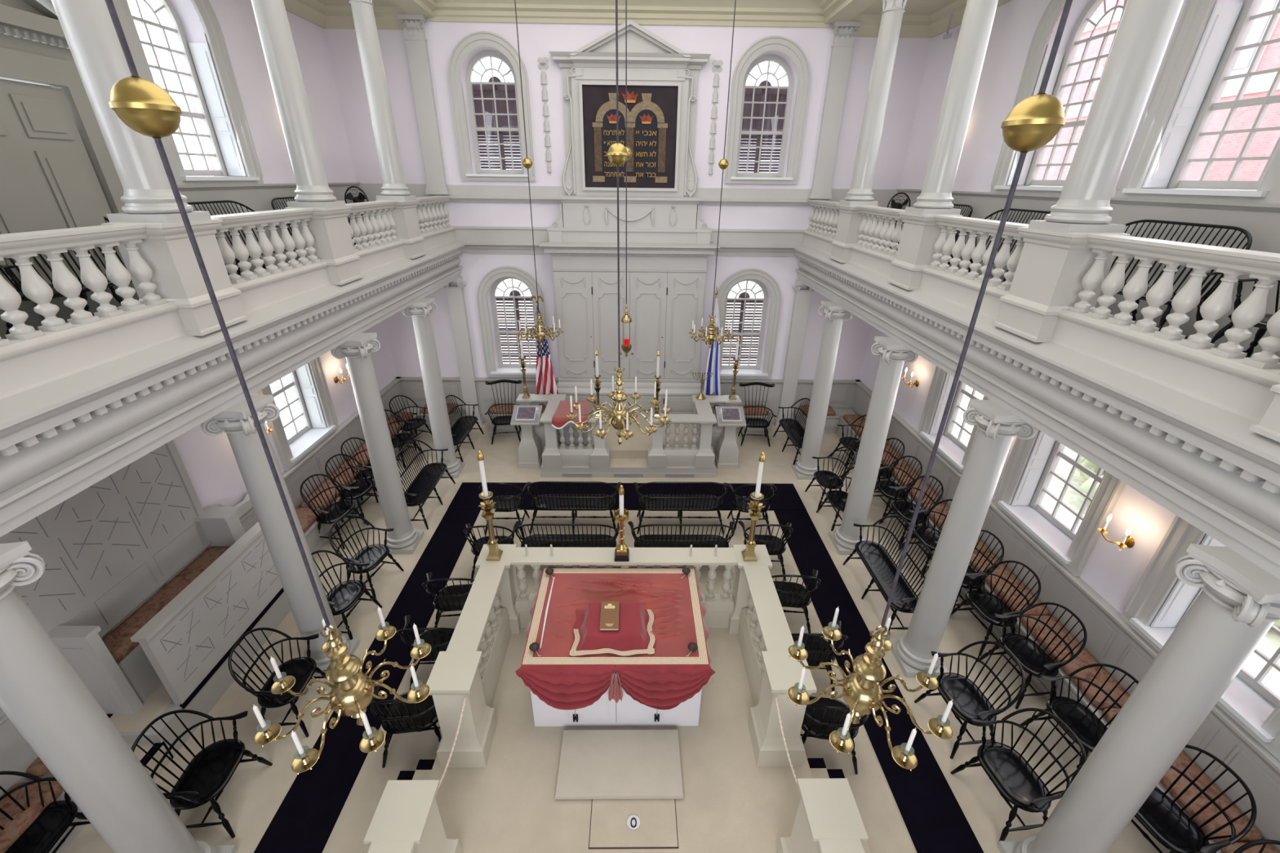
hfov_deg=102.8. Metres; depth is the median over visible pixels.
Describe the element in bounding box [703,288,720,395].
flag
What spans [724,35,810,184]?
window
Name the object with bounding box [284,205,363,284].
pedestal
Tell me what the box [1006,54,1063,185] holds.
shutter
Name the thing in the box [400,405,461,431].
bench
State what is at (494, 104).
window
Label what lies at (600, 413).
candle
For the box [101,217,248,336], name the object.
pedestal
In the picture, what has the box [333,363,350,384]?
wall sconce
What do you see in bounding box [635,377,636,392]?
candle
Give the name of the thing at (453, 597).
armchair
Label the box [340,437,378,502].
armchair
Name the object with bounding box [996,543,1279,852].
column
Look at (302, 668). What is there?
armchair
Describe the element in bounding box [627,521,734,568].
settee
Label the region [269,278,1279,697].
windows
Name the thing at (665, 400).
candle
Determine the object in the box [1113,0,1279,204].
window
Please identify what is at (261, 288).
gallery balustrade
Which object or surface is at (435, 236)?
gallery balustrade
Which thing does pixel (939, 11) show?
trim
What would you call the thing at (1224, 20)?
shutter
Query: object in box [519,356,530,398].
candlestick
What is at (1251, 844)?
armchair
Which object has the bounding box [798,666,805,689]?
candle
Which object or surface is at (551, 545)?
peg
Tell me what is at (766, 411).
bench cushion
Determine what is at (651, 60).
surround
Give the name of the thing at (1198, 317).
settee
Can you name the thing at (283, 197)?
settee
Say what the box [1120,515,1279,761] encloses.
window
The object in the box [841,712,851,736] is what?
candle
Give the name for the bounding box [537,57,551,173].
garland
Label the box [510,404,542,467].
lectern
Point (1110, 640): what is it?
wainscoting
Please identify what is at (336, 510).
armchair
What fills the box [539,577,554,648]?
reading pointer
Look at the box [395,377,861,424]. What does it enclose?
wainscoting
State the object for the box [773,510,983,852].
carpet runner
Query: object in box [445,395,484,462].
settee
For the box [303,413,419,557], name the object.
bench
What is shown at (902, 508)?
armchair
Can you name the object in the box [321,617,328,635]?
candle
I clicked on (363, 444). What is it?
bench cushion
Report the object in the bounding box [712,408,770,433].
bench
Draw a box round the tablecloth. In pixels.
[515,567,715,710]
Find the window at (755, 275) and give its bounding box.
[716,268,782,378]
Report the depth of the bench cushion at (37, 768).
4.29 m
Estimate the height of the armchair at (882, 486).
1.006 m
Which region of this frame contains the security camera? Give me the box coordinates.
[942,13,952,39]
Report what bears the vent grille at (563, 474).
attached to the steps
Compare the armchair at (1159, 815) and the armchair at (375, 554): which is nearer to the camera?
the armchair at (1159, 815)
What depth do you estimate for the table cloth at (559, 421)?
9.18 m
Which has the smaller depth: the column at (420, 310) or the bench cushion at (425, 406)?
the column at (420, 310)
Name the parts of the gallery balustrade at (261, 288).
rail, plinth rail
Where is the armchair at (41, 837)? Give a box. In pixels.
[0,771,90,852]
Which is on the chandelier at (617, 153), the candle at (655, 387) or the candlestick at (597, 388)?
the candle at (655, 387)
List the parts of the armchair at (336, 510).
leg, arm rail, seat, leg, arm post, leg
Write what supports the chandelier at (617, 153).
hanging from the ceiling
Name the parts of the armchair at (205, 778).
leg, arm post, arm rail, seat, leg, arm post, leg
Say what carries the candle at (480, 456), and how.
on the candlestick at (495, 553)
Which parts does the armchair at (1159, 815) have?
seat, arm post, arm rail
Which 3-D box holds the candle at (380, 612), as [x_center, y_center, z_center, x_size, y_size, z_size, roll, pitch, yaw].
[-1.713,1.257,3.382,0.023,0.182,0.023,0,26,-1]
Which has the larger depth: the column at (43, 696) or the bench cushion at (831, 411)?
the bench cushion at (831, 411)
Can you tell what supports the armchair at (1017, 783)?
on the floor
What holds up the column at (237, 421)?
on the floor
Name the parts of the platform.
trapdoor pull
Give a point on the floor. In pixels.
(255, 791)
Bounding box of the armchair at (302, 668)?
[227,627,327,737]
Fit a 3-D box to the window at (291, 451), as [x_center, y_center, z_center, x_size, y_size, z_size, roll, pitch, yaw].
[-5.347,-0.562,7.730,0.410,2.000,1.440,0,26,-1]
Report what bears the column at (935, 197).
on the pedestal at (920, 233)
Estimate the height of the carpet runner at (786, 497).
0.018 m
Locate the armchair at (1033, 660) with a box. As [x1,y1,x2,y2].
[977,602,1087,709]
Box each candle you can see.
[253,704,266,728]
[270,656,282,679]
[290,730,304,755]
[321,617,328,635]
[360,711,372,735]
[377,605,385,627]
[409,665,418,687]
[413,622,421,644]
[477,449,488,497]
[519,334,524,358]
[569,394,573,412]
[574,386,577,402]
[578,404,581,422]
[590,379,592,395]
[595,349,598,377]
[599,409,601,429]
[612,376,613,391]
[618,484,624,518]
[626,411,628,430]
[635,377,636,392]
[650,406,652,425]
[653,382,656,397]
[656,350,660,377]
[664,398,666,416]
[734,335,739,359]
[754,451,764,498]
[797,625,804,646]
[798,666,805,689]
[831,607,839,627]
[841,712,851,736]
[884,616,891,637]
[905,728,916,751]
[928,652,937,674]
[941,699,952,723]
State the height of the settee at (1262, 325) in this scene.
1.006 m
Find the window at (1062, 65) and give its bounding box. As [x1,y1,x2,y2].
[990,0,1128,195]
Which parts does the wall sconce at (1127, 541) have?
bulb, arm, plate, bulb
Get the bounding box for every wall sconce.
[265,421,272,435]
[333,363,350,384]
[902,367,919,387]
[1097,514,1134,551]
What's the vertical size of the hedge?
2.237 m
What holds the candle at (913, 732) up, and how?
on the chandelier at (1036, 120)
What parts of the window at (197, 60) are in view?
sash, sill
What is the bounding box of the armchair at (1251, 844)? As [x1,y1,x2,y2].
[1233,840,1279,852]
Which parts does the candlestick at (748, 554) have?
stem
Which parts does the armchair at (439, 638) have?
arm post, leg, arm rail, seat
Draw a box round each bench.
[48,789,88,852]
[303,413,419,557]
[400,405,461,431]
[486,408,544,431]
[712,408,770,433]
[795,408,856,433]
[836,416,1222,852]
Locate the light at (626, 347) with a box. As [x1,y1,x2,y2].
[620,0,633,356]
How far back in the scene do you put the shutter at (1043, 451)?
6.47 m
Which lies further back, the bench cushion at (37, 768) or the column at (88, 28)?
the bench cushion at (37, 768)
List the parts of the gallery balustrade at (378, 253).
rail, plinth rail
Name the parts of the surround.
frame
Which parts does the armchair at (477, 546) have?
arm post, leg, arm rail, seat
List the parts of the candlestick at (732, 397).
stem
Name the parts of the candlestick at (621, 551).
twisted stem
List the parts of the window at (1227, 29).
sill, sash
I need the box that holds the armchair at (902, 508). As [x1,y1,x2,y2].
[878,475,943,546]
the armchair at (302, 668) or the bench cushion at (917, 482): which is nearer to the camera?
the armchair at (302, 668)
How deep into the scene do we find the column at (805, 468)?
8.83 m
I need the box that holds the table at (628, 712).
[530,665,702,726]
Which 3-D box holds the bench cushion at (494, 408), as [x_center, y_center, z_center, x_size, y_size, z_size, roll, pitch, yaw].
[-2.683,-0.394,11.127,1.162,0.103,0.412,0,26,-1]
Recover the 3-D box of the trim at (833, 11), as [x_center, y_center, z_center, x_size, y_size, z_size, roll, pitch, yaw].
[3.203,-3.932,2.071,0.540,0.670,13.900,0,26,-1]
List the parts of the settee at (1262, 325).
leg, arm post, seat, leg, arm rail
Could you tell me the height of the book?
0.081 m
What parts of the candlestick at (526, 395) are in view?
stem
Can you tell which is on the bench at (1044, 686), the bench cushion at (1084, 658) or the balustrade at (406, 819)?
the bench cushion at (1084, 658)
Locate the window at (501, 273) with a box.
[476,266,546,377]
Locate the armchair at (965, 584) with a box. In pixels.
[920,529,1004,616]
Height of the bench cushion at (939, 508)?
0.103 m
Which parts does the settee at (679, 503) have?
leg, seat, leg, arm rail, leg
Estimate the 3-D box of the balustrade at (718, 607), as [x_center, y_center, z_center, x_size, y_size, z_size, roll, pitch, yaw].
[-0.164,1.771,5.563,2.380,0.947,0.240,0,26,-1]
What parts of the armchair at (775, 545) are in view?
seat, arm rail, leg, arm post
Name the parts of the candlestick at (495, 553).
stem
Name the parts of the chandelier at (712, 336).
arm, arm, hanging rod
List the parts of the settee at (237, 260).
leg, seat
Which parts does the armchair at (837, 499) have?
leg, arm post, leg, seat, arm rail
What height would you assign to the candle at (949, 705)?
0.182 m
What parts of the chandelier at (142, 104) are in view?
hanging rod, arm, arm, arm, arm, arm, arm, arm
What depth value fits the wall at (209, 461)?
7.11 m
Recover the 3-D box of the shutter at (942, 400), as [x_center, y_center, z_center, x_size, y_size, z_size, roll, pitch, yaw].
[4.978,-0.609,8.213,0.220,1.640,0.031,0,26,-1]
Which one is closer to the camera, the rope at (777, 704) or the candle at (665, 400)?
the rope at (777, 704)
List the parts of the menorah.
stem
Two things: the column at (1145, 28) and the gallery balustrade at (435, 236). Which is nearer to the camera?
the column at (1145, 28)
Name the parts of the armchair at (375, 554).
arm rail, seat, leg, arm post, leg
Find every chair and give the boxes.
[484,379,521,444]
[737,382,777,446]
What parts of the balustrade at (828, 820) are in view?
hand rail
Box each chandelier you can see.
[105,0,431,774]
[514,0,564,346]
[564,0,671,444]
[688,0,736,347]
[787,0,1072,770]
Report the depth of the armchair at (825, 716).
4.74 m
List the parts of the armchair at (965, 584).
leg, arm rail, seat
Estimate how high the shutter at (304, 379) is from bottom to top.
1.640 m
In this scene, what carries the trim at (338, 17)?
attached to the wall at (535, 40)
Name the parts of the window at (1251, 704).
sill, sash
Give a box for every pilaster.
[396,13,449,194]
[443,276,484,425]
[773,279,814,426]
[808,21,861,199]
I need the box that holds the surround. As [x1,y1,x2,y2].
[549,19,711,196]
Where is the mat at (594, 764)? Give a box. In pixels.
[554,729,683,799]
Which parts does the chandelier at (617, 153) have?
arm, arm, arm, arm, arm, hanging rod, arm, arm, arm, arm, arm, arm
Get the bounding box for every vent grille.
[562,473,591,476]
[613,474,643,476]
[665,474,694,476]
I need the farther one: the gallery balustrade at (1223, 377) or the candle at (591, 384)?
the candle at (591, 384)
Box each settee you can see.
[0,216,132,338]
[186,200,291,275]
[271,196,355,251]
[395,439,455,529]
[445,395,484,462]
[514,520,619,547]
[525,481,621,533]
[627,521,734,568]
[633,481,728,534]
[842,515,933,633]
[894,203,973,257]
[947,208,1051,282]
[1109,219,1252,338]
[1209,278,1279,357]
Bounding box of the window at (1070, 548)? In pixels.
[993,429,1125,576]
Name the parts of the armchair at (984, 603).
leg, arm post, leg, seat, arm rail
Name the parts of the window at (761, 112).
sill, sash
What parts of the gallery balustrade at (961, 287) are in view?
plinth rail, rail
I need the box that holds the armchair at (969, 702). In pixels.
[914,640,1025,759]
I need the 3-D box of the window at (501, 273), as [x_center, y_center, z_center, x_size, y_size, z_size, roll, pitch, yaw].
[-2.634,-2.214,10.771,1.340,2.310,0.540,0,26,-1]
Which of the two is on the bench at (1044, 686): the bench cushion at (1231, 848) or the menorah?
the bench cushion at (1231, 848)
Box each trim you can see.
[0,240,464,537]
[177,182,368,275]
[283,0,397,28]
[324,5,930,38]
[358,183,897,248]
[389,0,439,17]
[428,0,830,27]
[453,226,807,256]
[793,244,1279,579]
[819,0,877,23]
[859,0,1012,38]
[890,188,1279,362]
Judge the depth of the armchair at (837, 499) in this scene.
8.21 m
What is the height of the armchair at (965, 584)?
1.006 m
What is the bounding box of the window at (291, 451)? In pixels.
[257,356,338,471]
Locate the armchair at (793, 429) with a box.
[773,397,810,465]
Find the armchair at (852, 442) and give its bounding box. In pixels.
[831,414,866,471]
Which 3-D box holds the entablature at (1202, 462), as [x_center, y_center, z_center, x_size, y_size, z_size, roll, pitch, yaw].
[3.979,-0.220,3.884,1.880,0.685,13.900,0,26,-1]
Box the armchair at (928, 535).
[898,498,952,577]
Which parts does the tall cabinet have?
door, door, cornice, door, door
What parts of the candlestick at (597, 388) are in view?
stem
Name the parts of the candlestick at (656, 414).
stem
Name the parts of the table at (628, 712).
door, door, door, door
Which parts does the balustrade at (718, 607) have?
hand rail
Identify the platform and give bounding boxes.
[396,627,871,852]
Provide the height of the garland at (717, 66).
1.767 m
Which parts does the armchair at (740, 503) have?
leg, leg, arm rail, seat, leg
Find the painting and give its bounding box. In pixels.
[582,84,678,188]
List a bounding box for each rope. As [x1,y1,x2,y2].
[438,697,466,788]
[775,697,798,787]
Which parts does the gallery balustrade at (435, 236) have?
rail, plinth rail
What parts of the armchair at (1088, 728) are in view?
leg, arm post, seat, leg, arm rail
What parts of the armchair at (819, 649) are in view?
seat, arm rail, leg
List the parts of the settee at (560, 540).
seat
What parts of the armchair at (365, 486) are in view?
arm rail, seat, leg, arm post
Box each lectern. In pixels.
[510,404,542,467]
[715,406,746,468]
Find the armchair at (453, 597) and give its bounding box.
[422,572,474,627]
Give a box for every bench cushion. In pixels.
[0,782,63,852]
[26,757,49,777]
[102,546,230,663]
[295,507,322,533]
[299,468,359,510]
[338,441,370,470]
[386,411,413,435]
[421,403,457,413]
[488,403,544,413]
[713,404,768,415]
[800,404,835,416]
[843,414,865,438]
[880,440,909,468]
[889,466,944,506]
[922,503,991,552]
[968,552,1049,617]
[1020,615,1129,709]
[1102,708,1262,842]
[1220,842,1279,852]
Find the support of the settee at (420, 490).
on the floor
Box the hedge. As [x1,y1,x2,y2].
[1075,456,1279,631]
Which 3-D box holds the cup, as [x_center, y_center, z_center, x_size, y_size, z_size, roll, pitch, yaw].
[-0.184,0.907,5.109,0.156,0.118,0.156,0,26,-1]
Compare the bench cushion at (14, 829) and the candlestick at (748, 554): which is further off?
the candlestick at (748, 554)
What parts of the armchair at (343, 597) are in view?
arm post, arm rail, seat, leg, arm post, leg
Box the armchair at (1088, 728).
[1019,663,1138,784]
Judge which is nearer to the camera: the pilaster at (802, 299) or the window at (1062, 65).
the window at (1062, 65)
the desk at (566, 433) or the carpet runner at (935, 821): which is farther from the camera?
the desk at (566, 433)
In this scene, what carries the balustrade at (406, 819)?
on the platform
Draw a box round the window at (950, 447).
[917,365,990,473]
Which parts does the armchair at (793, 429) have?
leg, leg, seat, arm rail, leg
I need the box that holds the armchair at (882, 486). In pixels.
[872,455,922,523]
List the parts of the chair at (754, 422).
leg, crest rail, seat, arm rail, leg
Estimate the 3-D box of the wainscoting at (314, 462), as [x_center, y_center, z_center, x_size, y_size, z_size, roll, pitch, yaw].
[-5.157,2.439,5.077,0.110,1.065,13.900,0,26,-1]
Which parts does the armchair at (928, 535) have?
leg, leg, seat, arm rail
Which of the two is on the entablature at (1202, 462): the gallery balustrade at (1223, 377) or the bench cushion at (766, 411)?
the gallery balustrade at (1223, 377)
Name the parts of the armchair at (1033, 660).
leg, arm post, leg, seat, arm rail, arm post, leg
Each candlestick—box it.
[478,491,502,560]
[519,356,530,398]
[593,374,601,418]
[613,508,629,561]
[653,375,662,418]
[728,358,739,399]
[741,492,764,561]
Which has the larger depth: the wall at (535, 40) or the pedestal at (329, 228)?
the wall at (535, 40)
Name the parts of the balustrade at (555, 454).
post, hand rail, post, hand rail, post, post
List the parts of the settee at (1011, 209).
leg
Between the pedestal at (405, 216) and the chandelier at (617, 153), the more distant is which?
the pedestal at (405, 216)
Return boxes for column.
[0,541,238,852]
[51,0,211,222]
[200,394,359,676]
[251,0,345,208]
[330,332,424,554]
[348,0,416,199]
[401,297,465,478]
[791,301,853,479]
[827,336,918,555]
[839,0,906,205]
[888,399,1037,677]
[904,0,998,214]
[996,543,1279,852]
[1027,0,1183,232]
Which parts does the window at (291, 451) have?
sash, sill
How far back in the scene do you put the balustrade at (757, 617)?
4.44 m
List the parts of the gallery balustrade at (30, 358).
rail, plinth rail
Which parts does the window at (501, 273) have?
sill, sash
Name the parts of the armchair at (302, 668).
leg, arm post, arm rail, seat, leg, arm post, leg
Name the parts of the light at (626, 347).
hanging rod, dish, crown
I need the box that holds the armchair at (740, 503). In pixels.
[727,483,777,535]
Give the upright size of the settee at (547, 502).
1.006 m
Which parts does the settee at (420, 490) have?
leg, arm rail, seat, leg, arm post, leg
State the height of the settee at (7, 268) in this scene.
1.006 m
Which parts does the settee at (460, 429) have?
leg, arm rail, seat, leg, leg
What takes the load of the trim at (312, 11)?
attached to the wall at (209, 461)
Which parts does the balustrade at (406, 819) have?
hand rail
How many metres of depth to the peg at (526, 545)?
5.29 m
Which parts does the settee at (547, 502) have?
leg, leg, seat, arm rail, leg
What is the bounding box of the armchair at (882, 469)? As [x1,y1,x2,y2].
[874,437,905,492]
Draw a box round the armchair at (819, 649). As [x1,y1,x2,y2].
[791,619,848,696]
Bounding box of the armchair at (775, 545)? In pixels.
[737,520,793,581]
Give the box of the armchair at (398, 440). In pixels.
[384,409,422,468]
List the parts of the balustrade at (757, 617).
post, hand rail, post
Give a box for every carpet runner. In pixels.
[253,509,480,852]
[447,482,806,511]
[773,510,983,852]
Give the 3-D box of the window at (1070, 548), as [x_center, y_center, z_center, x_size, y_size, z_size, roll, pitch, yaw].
[5.004,0.454,5.891,0.410,2.000,1.440,0,26,-1]
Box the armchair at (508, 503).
[479,482,529,535]
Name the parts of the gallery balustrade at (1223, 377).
plinth rail, rail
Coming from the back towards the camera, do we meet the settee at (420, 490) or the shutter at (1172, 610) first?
the settee at (420, 490)
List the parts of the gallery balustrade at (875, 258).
plinth rail, rail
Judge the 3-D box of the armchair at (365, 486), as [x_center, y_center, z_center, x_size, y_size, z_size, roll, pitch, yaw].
[-4.596,0.952,8.225,0.554,1.006,0.746,4,26,7]
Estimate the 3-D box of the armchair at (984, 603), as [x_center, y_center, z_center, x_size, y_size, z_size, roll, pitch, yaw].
[4.228,2.101,6.076,0.554,1.006,0.746,-2,26,-6]
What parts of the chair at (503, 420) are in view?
leg, arm rail, seat, crest rail, leg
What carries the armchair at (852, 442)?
on the floor
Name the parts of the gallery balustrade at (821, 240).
plinth rail, rail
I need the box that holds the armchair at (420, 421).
[389,395,432,451]
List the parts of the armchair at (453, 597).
leg, arm rail, seat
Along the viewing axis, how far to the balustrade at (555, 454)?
9.34 m
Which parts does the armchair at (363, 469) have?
arm rail, seat, leg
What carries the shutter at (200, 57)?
attached to the window at (197, 60)
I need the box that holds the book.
[600,601,619,631]
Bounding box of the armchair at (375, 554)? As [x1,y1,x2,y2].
[328,514,404,599]
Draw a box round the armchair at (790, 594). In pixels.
[771,568,821,633]
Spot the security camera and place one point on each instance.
(948, 34)
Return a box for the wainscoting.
[852,379,1279,851]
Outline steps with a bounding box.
[540,416,715,477]
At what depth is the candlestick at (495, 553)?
5.12 m
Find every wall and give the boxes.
[5,0,396,508]
[324,17,931,379]
[859,0,1244,626]
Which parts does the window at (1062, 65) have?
sill, sash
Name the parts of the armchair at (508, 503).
arm rail, seat, leg, leg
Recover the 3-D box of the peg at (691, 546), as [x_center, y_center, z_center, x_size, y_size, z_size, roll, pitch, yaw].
[0.531,1.290,5.325,0.026,0.137,0.025,0,26,-1]
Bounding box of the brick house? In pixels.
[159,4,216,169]
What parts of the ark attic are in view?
panel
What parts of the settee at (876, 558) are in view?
leg, arm post, leg, seat, arm rail, leg, arm post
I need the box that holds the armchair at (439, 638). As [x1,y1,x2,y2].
[395,614,454,691]
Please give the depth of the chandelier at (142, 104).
2.71 m
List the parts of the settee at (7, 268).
arm rail, leg, arm post, seat, leg, leg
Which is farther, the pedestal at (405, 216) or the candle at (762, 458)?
the pedestal at (405, 216)
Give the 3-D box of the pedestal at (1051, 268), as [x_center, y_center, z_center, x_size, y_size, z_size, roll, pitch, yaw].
[3.284,-1.138,4.075,0.415,0.805,0.580,0,26,-1]
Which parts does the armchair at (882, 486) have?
arm post, leg, seat, arm rail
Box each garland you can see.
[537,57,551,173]
[707,59,722,175]
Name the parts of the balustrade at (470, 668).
post, hand rail, post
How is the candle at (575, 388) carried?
on the chandelier at (617, 153)
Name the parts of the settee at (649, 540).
arm rail, seat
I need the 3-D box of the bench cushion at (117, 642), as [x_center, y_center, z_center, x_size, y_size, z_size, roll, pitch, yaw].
[-4.991,1.813,5.408,0.330,0.103,1.612,0,26,-1]
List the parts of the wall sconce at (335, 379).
plate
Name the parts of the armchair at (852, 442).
leg, leg, seat, arm rail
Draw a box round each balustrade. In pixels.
[0,223,186,399]
[210,208,330,314]
[345,200,405,273]
[363,780,462,852]
[416,195,456,251]
[426,544,520,768]
[511,546,737,627]
[515,394,609,467]
[647,395,741,468]
[728,544,817,766]
[776,778,868,852]
[802,199,839,254]
[849,205,905,278]
[918,215,1028,319]
[1049,234,1279,422]
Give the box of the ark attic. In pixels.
[546,195,711,243]
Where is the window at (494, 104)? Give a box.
[448,31,535,181]
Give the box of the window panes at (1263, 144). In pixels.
[1031,0,1279,190]
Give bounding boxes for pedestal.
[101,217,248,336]
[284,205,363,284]
[374,199,426,258]
[829,204,879,262]
[887,211,962,290]
[992,226,1130,342]
[1248,384,1279,442]
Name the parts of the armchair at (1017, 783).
leg, arm post, leg, seat, arm rail, arm post, leg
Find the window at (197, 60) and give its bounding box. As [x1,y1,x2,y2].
[112,0,263,185]
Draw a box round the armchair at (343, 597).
[311,550,382,639]
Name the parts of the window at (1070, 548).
sill, sash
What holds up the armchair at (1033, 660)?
on the floor
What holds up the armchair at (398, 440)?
on the floor
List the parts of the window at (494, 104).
sash, sill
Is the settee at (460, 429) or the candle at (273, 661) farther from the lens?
the settee at (460, 429)
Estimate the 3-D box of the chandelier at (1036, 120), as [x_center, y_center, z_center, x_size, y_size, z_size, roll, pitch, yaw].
[1.399,-0.852,1.936,0.903,6.130,0.903,-14,29,-27]
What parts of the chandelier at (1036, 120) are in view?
arm, arm, arm, arm, arm, arm, arm, hanging rod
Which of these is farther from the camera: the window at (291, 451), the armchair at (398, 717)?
the window at (291, 451)
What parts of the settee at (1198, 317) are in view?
leg, seat, leg, leg, arm rail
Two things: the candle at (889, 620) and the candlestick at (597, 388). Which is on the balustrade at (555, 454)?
the candlestick at (597, 388)
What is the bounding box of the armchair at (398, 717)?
[368,679,441,768]
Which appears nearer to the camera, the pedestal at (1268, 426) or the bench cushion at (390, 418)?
the pedestal at (1268, 426)
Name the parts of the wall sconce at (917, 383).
plate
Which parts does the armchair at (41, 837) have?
arm rail, seat, arm post, leg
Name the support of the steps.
on the floor
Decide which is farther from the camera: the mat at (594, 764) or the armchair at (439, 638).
the armchair at (439, 638)
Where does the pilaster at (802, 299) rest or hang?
attached to the wall at (535, 40)
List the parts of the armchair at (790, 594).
seat, arm rail, leg, arm post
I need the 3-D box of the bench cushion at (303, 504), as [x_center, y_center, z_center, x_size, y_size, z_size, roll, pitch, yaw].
[-4.972,0.988,8.226,0.412,0.103,1.142,0,26,-1]
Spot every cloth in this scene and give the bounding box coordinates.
[551,400,591,429]
[568,601,656,657]
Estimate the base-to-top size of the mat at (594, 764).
0.056 m
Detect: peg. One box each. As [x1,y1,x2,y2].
[524,544,528,555]
[550,544,553,555]
[689,544,692,555]
[714,544,717,556]
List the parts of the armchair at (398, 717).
arm post, leg, arm rail, seat, leg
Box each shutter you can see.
[187,42,246,176]
[295,363,326,427]
[929,373,959,434]
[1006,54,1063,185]
[1011,431,1055,505]
[1142,2,1243,187]
[1151,533,1226,626]
[1262,702,1279,723]
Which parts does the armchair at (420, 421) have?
arm rail, seat, leg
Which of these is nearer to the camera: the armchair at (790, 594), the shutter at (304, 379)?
the armchair at (790, 594)
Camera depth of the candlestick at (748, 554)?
5.16 m
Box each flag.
[529,295,558,409]
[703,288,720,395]
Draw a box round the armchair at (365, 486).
[324,453,378,524]
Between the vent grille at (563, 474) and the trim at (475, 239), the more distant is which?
the trim at (475, 239)
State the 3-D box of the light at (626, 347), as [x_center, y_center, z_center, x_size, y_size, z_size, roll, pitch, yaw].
[-0.221,-4.014,8.276,0.210,6.020,0.210,-23,34,-39]
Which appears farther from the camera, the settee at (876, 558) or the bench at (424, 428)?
the bench at (424, 428)
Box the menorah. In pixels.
[692,372,712,399]
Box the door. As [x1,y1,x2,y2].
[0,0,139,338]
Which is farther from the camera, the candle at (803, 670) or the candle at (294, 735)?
the candle at (803, 670)
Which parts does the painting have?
crown, crown, crown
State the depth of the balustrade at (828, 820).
3.21 m
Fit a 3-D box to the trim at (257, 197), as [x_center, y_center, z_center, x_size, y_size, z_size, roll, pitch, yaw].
[-5.135,-0.938,3.435,0.075,1.175,13.900,0,26,-1]
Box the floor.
[63,422,1168,852]
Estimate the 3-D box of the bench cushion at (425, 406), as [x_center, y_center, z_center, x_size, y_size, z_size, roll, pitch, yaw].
[-4.348,-0.403,11.104,0.712,0.103,0.412,0,26,-1]
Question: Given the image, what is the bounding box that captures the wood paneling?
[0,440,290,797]
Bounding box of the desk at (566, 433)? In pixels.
[564,408,591,445]
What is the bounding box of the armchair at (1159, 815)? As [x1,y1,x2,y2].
[1130,744,1257,852]
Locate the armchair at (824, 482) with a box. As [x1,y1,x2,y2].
[804,446,855,509]
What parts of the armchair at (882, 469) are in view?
seat, arm rail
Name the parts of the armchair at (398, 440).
leg, seat, arm rail, leg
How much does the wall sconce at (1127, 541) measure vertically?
0.315 m
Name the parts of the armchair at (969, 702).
leg, arm post, leg, seat, arm rail, leg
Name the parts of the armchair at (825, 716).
leg, seat, arm rail, leg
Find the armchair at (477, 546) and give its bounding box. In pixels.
[462,521,519,582]
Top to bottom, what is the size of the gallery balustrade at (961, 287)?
0.800 m
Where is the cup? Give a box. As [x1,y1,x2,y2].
[613,508,629,523]
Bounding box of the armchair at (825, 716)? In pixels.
[800,696,868,774]
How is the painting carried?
attached to the surround
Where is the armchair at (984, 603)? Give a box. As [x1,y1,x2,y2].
[950,560,1040,656]
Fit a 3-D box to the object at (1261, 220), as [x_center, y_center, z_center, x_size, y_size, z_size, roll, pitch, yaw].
[4.889,-0.885,3.571,0.075,1.175,13.900,0,26,-1]
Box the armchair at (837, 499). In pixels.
[816,466,854,531]
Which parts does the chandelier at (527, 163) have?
hanging rod, arm, arm, arm, arm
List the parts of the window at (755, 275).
sill, sash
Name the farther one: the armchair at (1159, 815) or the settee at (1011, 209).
the settee at (1011, 209)
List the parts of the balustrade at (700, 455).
post, hand rail, post, hand rail, post, hand rail, post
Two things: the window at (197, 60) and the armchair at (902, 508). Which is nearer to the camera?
the window at (197, 60)
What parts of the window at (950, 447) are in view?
sill, sash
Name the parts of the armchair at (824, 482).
leg, arm post, leg, seat, arm rail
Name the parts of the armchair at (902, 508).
leg, arm post, leg, seat, arm rail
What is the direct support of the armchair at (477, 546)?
on the floor
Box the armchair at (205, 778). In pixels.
[131,709,272,838]
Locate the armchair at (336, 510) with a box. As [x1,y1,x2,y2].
[299,473,368,549]
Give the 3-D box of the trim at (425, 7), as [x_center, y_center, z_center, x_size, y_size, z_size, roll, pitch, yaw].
[-3.376,-3.966,1.982,0.540,0.670,13.900,0,26,-1]
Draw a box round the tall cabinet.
[538,240,719,416]
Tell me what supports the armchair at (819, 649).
on the floor
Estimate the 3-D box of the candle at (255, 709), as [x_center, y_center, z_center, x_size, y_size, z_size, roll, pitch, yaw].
[-2.053,1.559,2.753,0.023,0.182,0.023,0,26,-1]
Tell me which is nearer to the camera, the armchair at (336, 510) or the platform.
the platform
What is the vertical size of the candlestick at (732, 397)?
0.802 m
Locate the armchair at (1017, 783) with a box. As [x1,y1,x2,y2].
[950,707,1087,842]
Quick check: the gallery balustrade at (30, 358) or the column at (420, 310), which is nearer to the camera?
the gallery balustrade at (30, 358)
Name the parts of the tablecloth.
scroll weight knob, scroll weight knob, scroll weight knob, scroll weight knob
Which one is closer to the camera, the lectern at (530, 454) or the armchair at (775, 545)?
the armchair at (775, 545)

